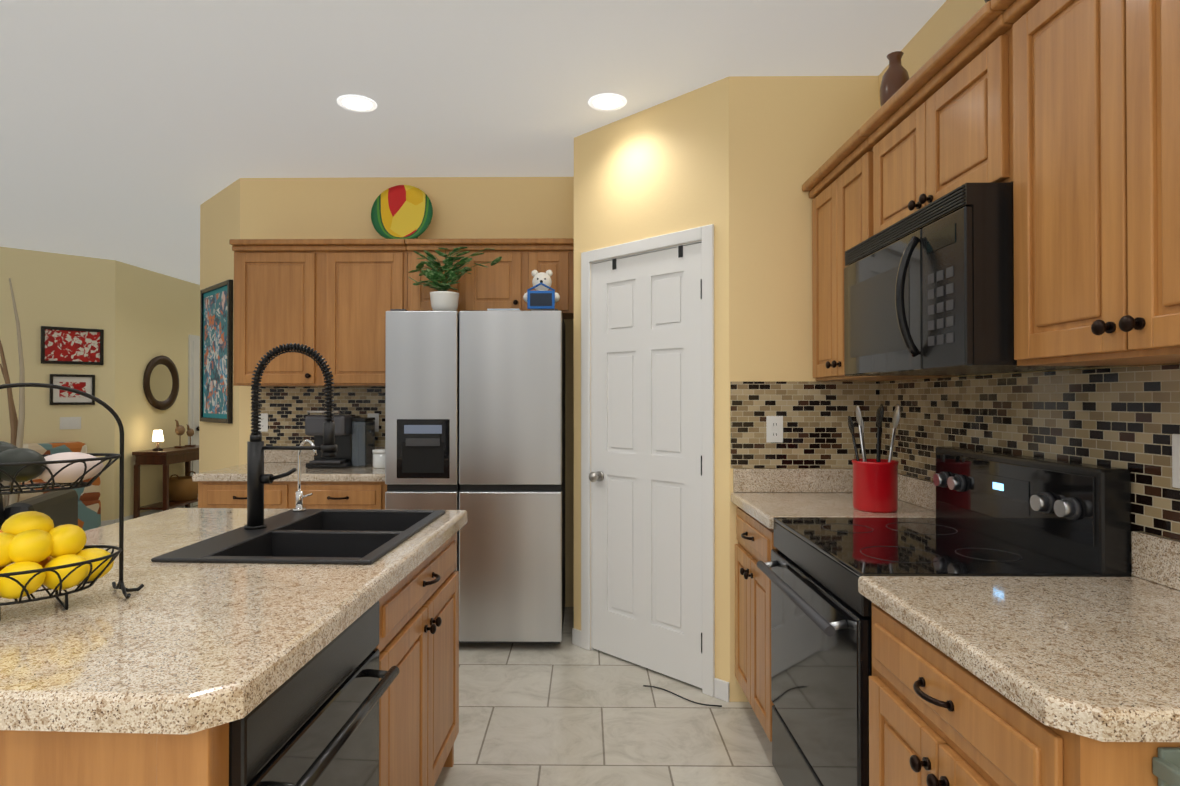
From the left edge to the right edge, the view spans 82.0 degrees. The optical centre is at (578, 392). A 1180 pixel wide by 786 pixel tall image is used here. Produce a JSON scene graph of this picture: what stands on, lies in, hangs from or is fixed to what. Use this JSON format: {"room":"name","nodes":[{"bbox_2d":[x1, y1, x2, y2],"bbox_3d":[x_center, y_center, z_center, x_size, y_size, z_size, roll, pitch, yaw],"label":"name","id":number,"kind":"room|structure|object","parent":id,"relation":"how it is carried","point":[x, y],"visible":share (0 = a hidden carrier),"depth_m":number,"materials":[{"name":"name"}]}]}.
{"room":"kitchen","nodes":[
{"label":"kitchen","id":0,"kind":"room"},
{"bbox_2d":[0,247,114,520],"bbox_3d":[-5.997,0.000,5.796,3.400,2.740,0.100,0,-1,-44],"label":"wall","id":1,"kind":"structure","parent":0,"point":[59,290],"depth_m":6.62,"materials":[{"name":"beige paint"}]},
{"bbox_2d":[60,417,80,428],"bbox_3d":[-5.003,0.297,6.686,0.170,0.120,0.009,0,-1,-44],"label":"light switch","id":2,"kind":"object","parent":1,"relation":"attached to","point":[70,422],"visible":1,"depth_m":6.68,"materials":[{"name":"white plastic"}]},
{"bbox_2d":[49,374,94,404],"bbox_3d":[-4.986,-0.033,6.693,0.360,0.300,0.027,0,-1,-44],"label":"framed picture","id":3,"kind":"object","parent":1,"relation":"attached to","point":[85,383],"visible":1,"depth_m":6.69,"materials":[{"name":"black"}]},
{"bbox_2d":[41,326,103,364],"bbox_3d":[-4.986,-0.463,6.696,0.500,0.360,0.027,0,-1,-44],"label":"framed picture","id":4,"kind":"object","parent":1,"relation":"attached to","point":[67,345],"visible":0.98,"depth_m":6.69,"materials":[{"name":"black"}]},
{"bbox_2d":[101,505,184,526],"bbox_3d":[-5.935,1.341,7.466,2.415,0.085,5.852,0,0,1],"label":"baseboard","id":5,"kind":"structure","parent":1,"relation":"attached to","point":[107,522],"depth_m":7.17,"materials":[{"name":"white paint"}]},
{"bbox_2d":[114,260,199,519],"bbox_3d":[-4.775,0.023,8.718,0.100,2.740,3.540,0,0,1],"label":"wall","id":6,"kind":"structure","parent":0,"point":[157,314],"depth_m":7.45,"materials":[{"name":"beige paint"}]},
{"bbox_2d":[143,355,178,409],"bbox_3d":[-4.713,-0.115,7.688,0.045,0.620,0.620,0,0,1],"label":"round mirror","id":7,"kind":"object","parent":6,"relation":"attached to","point":[161,383],"visible":1,"depth_m":7.67,"materials":[{"name":"brown mirror"}]},
{"bbox_2d":[188,334,199,506],"bbox_3d":[-4.680,0.343,8.684,0.089,2.100,0.920,0,0,1],"label":"room door","id":8,"kind":"structure","parent":6,"relation":"in","point":[193,376],"depth_m":8.31,"materials":[{"name":"white paint"}]},
{"bbox_2d":[199,178,239,472],"bbox_3d":[-2.433,-0.009,4.686,0.100,2.740,0.850,0,-1,-44],"label":"wall","id":9,"kind":"structure","parent":0,"point":[219,230],"depth_m":4.63,"materials":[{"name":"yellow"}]},
{"bbox_2d":[200,279,232,423],"bbox_3d":[-2.483,-0.269,4.646,0.027,0.940,0.620,0,-1,-44],"label":"artwork","id":10,"kind":"object","parent":9,"relation":"attached to","point":[216,353],"visible":1,"depth_m":4.62,"materials":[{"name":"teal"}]},
{"bbox_2d":[239,177,573,606],"bbox_3d":[-1.049,-0.011,4.383,2.245,2.740,0.100,0,0,1],"label":"wall","id":11,"kind":"structure","parent":0,"point":[463,208],"depth_m":4.34,"materials":[{"name":"yellow paint"}]},
{"bbox_2d":[229,239,407,386],"bbox_3d":[-1.532,-0.473,4.157,1.034,0.860,0.368,0,0,1],"label":"upper cabinet","id":12,"kind":"object","parent":11,"relation":"attached to","point":[331,301],"visible":0.77,"depth_m":4.01,"materials":[{"name":"brown wood"}]},
{"bbox_2d":[371,185,432,238],"bbox_3d":[-1.088,-1.099,4.222,0.384,0.397,0.147,0,0,1],"label":"decorative plate","id":13,"kind":"object","parent":12,"relation":"on","point":[401,211],"visible":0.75,"depth_m":4.21,"materials":[{"name":"ceramic"}]},
{"bbox_2d":[252,387,384,445],"bbox_3d":[-1.527,0.150,4.333,1.120,0.378,0.008,0,0,1],"label":"backsplash","id":14,"kind":"structure","parent":11,"relation":"attached to","point":[286,409],"depth_m":4.33,"materials":[{"name":"tile"}]},
{"bbox_2d":[258,413,267,431],"bbox_3d":[-2.017,0.189,4.331,0.072,0.116,0.007,0,0,1],"label":"electrical outlet","id":15,"kind":"object","parent":14,"relation":"attached to","point":[264,422],"visible":0.71,"depth_m":4.33,"materials":[{"name":"white plastic"}]},
{"bbox_2d":[367,413,378,431],"bbox_3d":[-1.307,0.189,4.323,0.072,0.116,0.007,0,0,1],"label":"electrical outlet","id":16,"kind":"object","parent":14,"relation":"attached to","point":[376,416],"visible":0.5,"depth_m":4.32,"materials":[{"name":"white plastic"}]},
{"bbox_2d":[405,238,573,318],"bbox_3d":[-0.518,-0.688,4.146,0.989,0.430,0.368,0,0,1],"label":"upper cabinet","id":17,"kind":"object","parent":11,"relation":"attached to","point":[505,282],"visible":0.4,"depth_m":4.00,"materials":[{"name":"brown wood"}]},
{"bbox_2d":[0,0,945,284],"bbox_3d":[-2.940,-1.413,4.127,11.100,0.060,13.500,0,0,1],"label":"ceiling","id":18,"kind":"structure","parent":0,"point":[136,132],"depth_m":3.04,"materials":[{"name":"white paint"}]},
{"bbox_2d":[337,95,376,111],"bbox_3d":[-1.060,-1.387,3.254,0.184,0.006,0.184,0,0,1],"label":"recessed light","id":19,"kind":"object","parent":18,"relation":"in","point":[356,103],"visible":1,"depth_m":3.25,"materials":[{"name":"white"}]},
{"bbox_2d":[588,93,626,110],"bbox_3d":[0.140,-1.387,3.240,0.184,0.006,0.184,0,0,1],"label":"recessed light","id":20,"kind":"object","parent":18,"relation":"in","point":[607,102],"visible":1,"depth_m":3.23,"materials":[{"name":"white"}]},
{"bbox_2d":[190,505,782,785],"bbox_3d":[-2.940,1.387,4.105,11.100,0.060,13.500,0,0,1],"label":"floor","id":21,"kind":"structure","parent":0,"point":[565,712],"depth_m":2.74,"materials":[{"name":"tile"}]},
{"bbox_2d":[0,278,24,506],"bbox_3d":[-4.675,0.202,5.473,0.383,2.331,0.425,0,0,1],"label":"driftwood sculpture","id":22,"kind":"object","parent":21,"relation":"on","point":[17,429],"visible":0.46,"depth_m":5.60,"materials":[{"name":"brown wood"}]},
{"bbox_2d":[0,489,77,528],"bbox_3d":[-3.999,0.826,4.422,0.940,1.067,1.114,0,0,-19],"label":"sofa","id":23,"kind":"object","parent":21,"relation":"on","point":[59,507],"visible":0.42,"depth_m":4.64,"materials":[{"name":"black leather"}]},
{"bbox_2d":[2,442,100,530],"bbox_3d":[-5.199,0.920,5.813,1.700,0.900,0.920,0,-1,-44],"label":"sofa","id":24,"kind":"object","parent":21,"relation":"on","point":[89,510],"visible":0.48,"depth_m":6.05,"materials":[{"name":"fabric"}]},
{"bbox_2d":[132,445,198,518],"bbox_3d":[-4.522,1.004,7.657,0.370,0.760,1.000,0,0,1],"label":"console table","id":25,"kind":"object","parent":21,"relation":"on","point":[164,457],"visible":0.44,"depth_m":7.20,"materials":[{"name":"brown wood"}]},
{"bbox_2d":[152,430,163,450],"bbox_3d":[-4.541,0.511,7.331,0.110,0.220,0.110,0,0,1],"label":"table lamp","id":26,"kind":"object","parent":25,"relation":"on","point":[157,436],"visible":1,"depth_m":7.30,"materials":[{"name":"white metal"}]},
{"bbox_2d":[174,420,188,447],"bbox_3d":[-4.537,0.462,7.721,0.084,0.324,0.165,0,0,1],"label":"bird sculpture","id":27,"kind":"object","parent":25,"relation":"on","point":[179,429],"depth_m":7.71,"materials":[{"name":"brown wood"}]},
{"bbox_2d":[169,471,197,500],"bbox_3d":[-4.526,1.066,7.777,0.340,0.307,0.346,0,0,1],"label":"basket","id":28,"kind":"object","parent":25,"relation":"on","point":[183,488],"visible":0.92,"depth_m":7.65,"materials":[{"name":"brown wicker"}]},
{"bbox_2d":[189,428,195,446],"bbox_3d":[-4.534,0.494,7.923,0.080,0.263,0.132,0,0,1],"label":"bird sculpture","id":29,"kind":"object","parent":25,"relation":"on","point":[191,432],"depth_m":7.91,"materials":[{"name":"brown wood"}]},
{"bbox_2d":[0,520,466,785],"bbox_3d":[-0.972,0.907,1.728,1.086,0.864,1.512,0,0,3],"label":"kitchen island","id":30,"kind":"object","parent":21,"relation":"on","point":[419,615],"depth_m":1.71,"materials":[{"name":"brown wood"}]},
{"bbox_2d":[0,508,466,739],"bbox_3d":[-1.000,0.448,1.739,1.110,0.050,1.580,0,0,3],"label":"island countertop","id":31,"kind":"structure","parent":30,"relation":"on","point":[189,650],"depth_m":1.20,"materials":[{"name":"beige stone"}]},
{"bbox_2d":[0,431,123,498],"bbox_3d":[-1.058,0.140,1.310,0.193,0.093,0.292,0,-1,40],"label":"fruit basket","id":32,"kind":"object","parent":31,"relation":"on","point":[17,465],"depth_m":1.31,"materials":[{"name":"black metal"}]},
{"bbox_2d":[0,383,123,430],"bbox_3d":[-1.058,0.025,1.311,0.305,0.090,0.015,0,-1,-44],"label":"handle","id":33,"kind":"object","parent":32,"relation":"attached to","point":[12,385],"depth_m":1.35,"materials":[{"name":"black metal"}]},
{"bbox_2d":[0,499,143,620],"bbox_3d":[-1.058,0.324,1.309,0.373,0.184,0.212,0,-1,-38],"label":"fruit basket","id":34,"kind":"object","parent":31,"relation":"on","point":[38,549],"depth_m":1.30,"materials":[{"name":"black metal"}]},
{"bbox_2d":[244,343,336,528],"bbox_3d":[-0.883,0.130,2.086,0.286,0.568,0.064,0,0,3],"label":"faucet","id":35,"kind":"object","parent":31,"relation":"on","point":[257,478],"visible":1,"depth_m":2.08,"materials":[{"name":"black metal"}]},
{"bbox_2d":[151,509,445,563],"bbox_3d":[-0.770,0.534,2.058,0.560,0.238,0.760,0,0,3],"label":"sink","id":36,"kind":"object","parent":31,"relation":"in","point":[339,536],"visible":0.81,"depth_m":2.04,"materials":[{"name":"black stone"}]},
{"bbox_2d":[292,439,316,511],"bbox_3d":[-0.950,0.289,2.369,0.114,0.255,0.093,0,0,3],"label":"tap","id":37,"kind":"object","parent":31,"relation":"on","point":[299,501],"visible":0.88,"depth_m":2.39,"materials":[{"name":"silver metal"}]},
{"bbox_2d":[229,600,399,785],"bbox_3d":[-0.752,0.904,1.318,0.664,0.838,0.596,0,0,3],"label":"dishwasher","id":38,"kind":"object","parent":30,"relation":"in","point":[314,721],"visible":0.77,"depth_m":1.27,"materials":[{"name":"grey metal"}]},
{"bbox_2d":[192,446,386,508],"bbox_3d":[-1.554,0.847,3.989,1.073,1.018,0.684,0,0,1],"label":"base cabinet","id":39,"kind":"object","parent":21,"relation":"on","point":[352,487],"visible":0.17,"depth_m":3.69,"materials":[{"name":"brown wood"}]},
{"bbox_2d":[192,446,384,480],"bbox_3d":[-1.554,0.409,4.005,1.073,0.143,0.658,0,0,1],"label":"countertop","id":40,"kind":"structure","parent":39,"relation":"on","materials":[{"name":"stone"}]},
{"bbox_2d":[305,411,374,467],"bbox_3d":[-1.427,0.272,4.072,0.325,0.338,0.328,0,0,1],"label":"coffee maker","id":41,"kind":"object","parent":40,"relation":"on","point":[355,439],"visible":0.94,"depth_m":4.03,"materials":[{"name":"black plastic"}]},
{"bbox_2d":[372,449,384,467],"bbox_3d":[-1.161,0.386,4.011,0.108,0.108,0.108,0,0,1],"label":"canister","id":42,"kind":"object","parent":40,"relation":"on","point":[378,458],"visible":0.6,"depth_m":3.96,"materials":[{"name":"white ceramic"}]},
{"bbox_2d":[385,309,564,643],"bbox_3d":[-0.546,0.457,3.918,0.928,1.797,0.752,0,0,1],"label":"fridge","id":43,"kind":"object","parent":21,"relation":"on","point":[475,415],"visible":0.81,"depth_m":3.55,"materials":[{"name":"grey metal"}]},
{"bbox_2d":[409,247,501,310],"bbox_3d":[-0.702,-0.625,3.853,0.559,0.388,0.242,0,0,1],"label":"potted plant","id":44,"kind":"object","parent":43,"relation":"on","point":[442,298],"visible":1,"depth_m":3.79,"materials":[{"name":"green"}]},
{"bbox_2d":[487,309,520,310],"bbox_3d":[-0.413,-0.449,3.829,0.200,0.035,0.180,0,0,1],"label":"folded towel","id":45,"kind":"object","parent":43,"relation":"on","point":[503,309],"visible":0.23,"depth_m":3.75,"materials":[{"name":"white fabric"}]},
{"bbox_2d":[523,270,559,310],"bbox_3d":[-0.203,-0.562,3.796,0.203,0.260,0.151,0,0,1],"label":"decoration","id":46,"kind":"object","parent":43,"relation":"on","point":[541,298],"visible":0.98,"depth_m":3.72,"materials":[{"name":"white"}]},
{"bbox_2d":[643,685,721,706],"bbox_3d":[0.458,1.344,3.013,0.321,0.006,0.209,0,0,1],"label":"cable","id":47,"kind":"object","parent":21,"relation":"on","point":[682,697],"visible":1,"depth_m":2.99,"materials":[{"name":"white plastic"}]},
{"bbox_2d":[731,469,935,741],"bbox_3d":[0.974,0.837,2.648,0.674,1.018,0.625,0,0,1],"label":"base cabinet","id":48,"kind":"object","parent":21,"relation":"on","point":[761,499],"visible":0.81,"depth_m":2.65,"materials":[{"name":"brown wood"}]},
{"bbox_2d":[731,469,935,528],"bbox_3d":[0.987,0.399,2.651,0.648,0.143,0.625,0,0,1],"label":"countertop","id":49,"kind":"structure","parent":48,"relation":"on","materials":[{"name":"stone"}]},
{"bbox_2d":[848,404,899,512],"bbox_3d":[1.095,0.234,2.496,0.170,0.388,0.204,0,0,1],"label":"utensil crock","id":50,"kind":"object","parent":49,"relation":"on","point":[875,485],"visible":1,"depth_m":2.44,"materials":[{"name":"red ceramic"}]},
{"bbox_2d":[756,446,1130,785],"bbox_3d":[0.945,0.760,1.953,0.696,1.160,0.756,0,0,1],"label":"range","id":51,"kind":"object","parent":21,"relation":"on","point":[1005,514],"visible":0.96,"depth_m":1.82,"materials":[{"name":"black"}]},
{"bbox_2d":[858,531,1179,785],"bbox_3d":[0.957,0.825,1.226,0.674,1.018,0.687,0,0,1],"label":"base cabinet","id":52,"kind":"object","parent":21,"relation":"on","point":[1016,681],"visible":1,"depth_m":1.18,"materials":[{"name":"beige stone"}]},
{"bbox_2d":[1152,747,1179,785],"bbox_3d":[0.951,0.514,0.816,0.390,0.145,0.177,0,0,1],"label":"paper towel holder","id":53,"kind":"object","parent":52,"relation":"attached to","point":[1166,766],"visible":1,"depth_m":0.90,"materials":[{"name":"grey"}]},
{"bbox_2d":[574,77,729,701],"bbox_3d":[0.354,-0.019,3.359,0.100,2.740,0.983,0,-1,-44],"label":"wall","id":54,"kind":"structure","parent":0,"point":[659,169],"depth_m":3.21,"materials":[{"name":"yellow paint"}]},
{"bbox_2d":[589,243,701,687],"bbox_3d":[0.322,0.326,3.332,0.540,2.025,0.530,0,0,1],"label":"pantry door","id":55,"kind":"structure","parent":54,"relation":"in","point":[645,476],"depth_m":3.30,"materials":[{"name":"white paint"}]},
{"bbox_2d":[581,224,714,696],"bbox_3d":[0.348,0.300,3.352,0.116,2.102,0.836,0,-1,-44],"label":"door frame","id":56,"kind":"structure","parent":54,"relation":"attached to","point":[704,235],"depth_m":3.08,"materials":[{"name":"white paint"}]},
{"bbox_2d":[729,76,878,701],"bbox_3d":[0.990,-0.022,3.019,0.655,2.740,0.100,0,0,1],"label":"wall","id":57,"kind":"structure","parent":0,"point":[789,136],"depth_m":2.98,"materials":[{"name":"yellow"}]},
{"bbox_2d":[730,381,877,467],"bbox_3d":[0.987,0.139,2.963,0.641,0.378,0.008,0,0,1],"label":"backsplash","id":58,"kind":"structure","parent":57,"relation":"attached to","point":[816,431],"depth_m":2.96,"materials":[{"name":"tile"}]},
{"bbox_2d":[766,416,782,442],"bbox_3d":[0.857,0.158,2.957,0.072,0.116,0.007,0,0,1],"label":"electrical outlet","id":59,"kind":"object","parent":58,"relation":"attached to","point":[774,429],"visible":1,"depth_m":2.96,"materials":[{"name":"white plastic"}]},
{"bbox_2d":[878,0,1179,540],"bbox_3d":[1.334,-0.044,0.190,0.100,2.740,5.750,0,0,1],"label":"wall","id":60,"kind":"structure","parent":0,"point":[943,25],"depth_m":2.46,"materials":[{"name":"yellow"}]},
{"bbox_2d":[802,129,956,380],"bbox_3d":[1.142,-0.484,2.654,0.338,0.860,0.625,0,0,1],"label":"upper cabinet","id":61,"kind":"object","parent":60,"relation":"attached to","point":[838,184],"visible":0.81,"depth_m":2.66,"materials":[{"name":"brown wood"}]},
{"bbox_2d":[860,1,1013,234],"bbox_3d":[1.134,-0.707,1.962,0.338,0.425,0.756,0,0,1],"label":"upper cabinet","id":62,"kind":"object","parent":60,"relation":"attached to","point":[937,124],"visible":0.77,"depth_m":1.83,"materials":[{"name":"brown wood"}]},
{"bbox_2d":[880,51,909,105],"bbox_3d":[1.058,-1.024,2.266,0.096,0.212,0.096,0,0,1],"label":"vase","id":63,"kind":"object","parent":62,"relation":"on","point":[895,78],"visible":0.65,"depth_m":2.24,"materials":[{"name":"brown ceramic"}]},
{"bbox_2d":[844,182,1112,375],"bbox_3d":[1.074,-0.276,1.960,0.454,0.428,0.748,0,0,1],"label":"over-the-range microwave","id":64,"kind":"object","parent":62,"relation":"attached to","point":[928,289],"visible":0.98,"depth_m":1.72,"materials":[{"name":"black"}]},
{"bbox_2d":[878,364,1179,576],"bbox_3d":[1.300,0.241,1.923,0.008,0.598,2.080,0,0,1],"label":"backsplash","id":65,"kind":"structure","parent":60,"relation":"attached to","point":[1128,418],"depth_m":1.82,"materials":[{"name":"tile"}]},
{"bbox_2d":[1172,434,1179,487],"bbox_3d":[1.286,0.146,1.434,0.007,0.116,0.072,0,0,1],"label":"electrical outlet","id":66,"kind":"object","parent":65,"relation":"attached to","point":[1175,460],"visible":1,"depth_m":1.46,"materials":[{"name":"white plastic"}]},
{"bbox_2d":[991,0,1179,365],"bbox_3d":[1.125,-0.496,1.235,0.338,0.860,0.689,0,0,1],"label":"upper cabinet","id":67,"kind":"object","parent":60,"relation":"attached to","point":[1096,159],"visible":1,"depth_m":1.31,"materials":[{"name":"brown wood"}]}
]}

